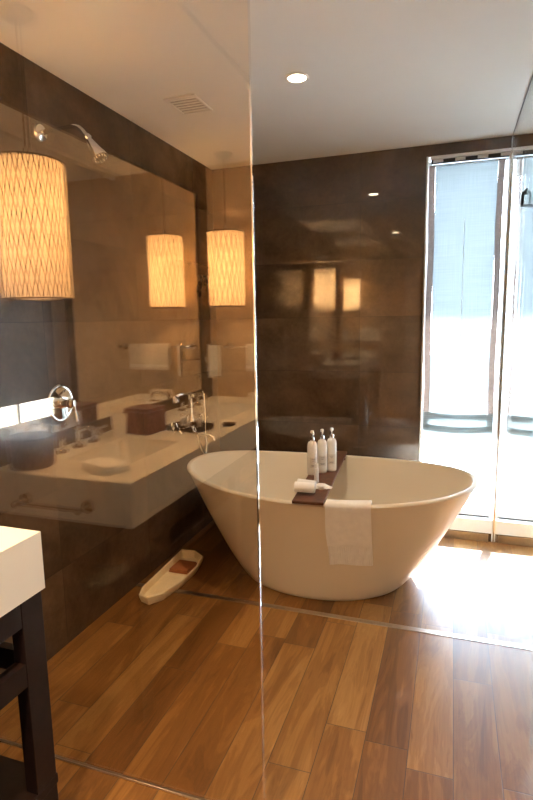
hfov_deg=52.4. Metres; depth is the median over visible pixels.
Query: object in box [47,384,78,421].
shower valve
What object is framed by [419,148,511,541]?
window
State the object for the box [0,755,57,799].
shelf
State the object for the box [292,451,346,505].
caddy
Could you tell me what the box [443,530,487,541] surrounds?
baseboard
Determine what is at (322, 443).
pump bottle
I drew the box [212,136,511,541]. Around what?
wall
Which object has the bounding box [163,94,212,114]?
ceiling vent
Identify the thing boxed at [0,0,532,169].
ceiling
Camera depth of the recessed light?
2.40 m
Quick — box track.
[432,152,510,164]
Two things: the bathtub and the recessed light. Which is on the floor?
the bathtub
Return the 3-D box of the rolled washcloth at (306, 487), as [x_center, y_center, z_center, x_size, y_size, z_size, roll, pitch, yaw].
[0.199,0.453,2.813,0.105,0.051,0.056,1,9,15]
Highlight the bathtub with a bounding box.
[187,450,478,600]
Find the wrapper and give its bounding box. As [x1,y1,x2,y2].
[316,483,332,489]
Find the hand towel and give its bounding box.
[325,499,372,565]
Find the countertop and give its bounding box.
[0,526,44,617]
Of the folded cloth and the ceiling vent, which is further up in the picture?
the ceiling vent
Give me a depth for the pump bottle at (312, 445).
3.13 m
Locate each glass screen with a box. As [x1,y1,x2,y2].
[0,0,264,799]
[492,75,532,747]
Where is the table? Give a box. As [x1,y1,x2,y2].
[0,526,57,799]
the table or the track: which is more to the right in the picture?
the track
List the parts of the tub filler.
cross handle, spout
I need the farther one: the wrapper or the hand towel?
the wrapper
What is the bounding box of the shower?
[34,123,107,163]
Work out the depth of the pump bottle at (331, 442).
3.20 m
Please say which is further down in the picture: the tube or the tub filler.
the tube
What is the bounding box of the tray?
[139,549,202,604]
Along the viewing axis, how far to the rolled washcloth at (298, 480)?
2.89 m
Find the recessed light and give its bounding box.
[285,72,308,83]
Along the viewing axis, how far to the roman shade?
3.48 m
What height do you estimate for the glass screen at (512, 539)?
2.556 m
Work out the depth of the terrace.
7.49 m
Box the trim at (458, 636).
[136,583,511,646]
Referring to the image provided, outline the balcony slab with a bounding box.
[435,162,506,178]
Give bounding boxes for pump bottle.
[307,430,316,474]
[317,429,326,472]
[327,427,336,471]
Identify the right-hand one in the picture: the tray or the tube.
the tube
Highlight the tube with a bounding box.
[314,463,318,482]
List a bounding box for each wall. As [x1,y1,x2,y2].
[0,42,219,673]
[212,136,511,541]
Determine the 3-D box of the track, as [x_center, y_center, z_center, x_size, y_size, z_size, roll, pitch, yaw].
[1.617,-1.474,3.216,1.220,0.026,0.036,2,9,19]
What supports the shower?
attached to the wall at (107, 269)
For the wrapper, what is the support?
on the caddy
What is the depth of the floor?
2.18 m
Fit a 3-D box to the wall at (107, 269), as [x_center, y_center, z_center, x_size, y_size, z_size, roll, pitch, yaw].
[-1.700,0.194,0.388,0.120,2.556,8.213,2,9,19]
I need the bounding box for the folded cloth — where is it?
[169,560,196,573]
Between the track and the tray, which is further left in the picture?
the tray
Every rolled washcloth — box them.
[294,481,315,492]
[297,479,316,484]
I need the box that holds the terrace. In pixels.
[422,396,495,509]
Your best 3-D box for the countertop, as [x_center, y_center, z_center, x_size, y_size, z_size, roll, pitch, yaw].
[-1.239,0.577,0.618,0.624,0.163,2.062,2,9,19]
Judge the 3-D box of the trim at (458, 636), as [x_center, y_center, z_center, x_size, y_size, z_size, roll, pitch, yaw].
[0.639,1.109,2.647,2.917,0.006,0.034,2,9,19]
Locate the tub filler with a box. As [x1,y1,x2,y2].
[169,389,215,453]
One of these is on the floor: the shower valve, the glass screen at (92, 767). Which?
the glass screen at (92, 767)
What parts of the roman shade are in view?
cord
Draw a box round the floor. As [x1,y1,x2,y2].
[0,520,532,799]
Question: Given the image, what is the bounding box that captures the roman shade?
[422,158,505,439]
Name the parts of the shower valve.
stem, lever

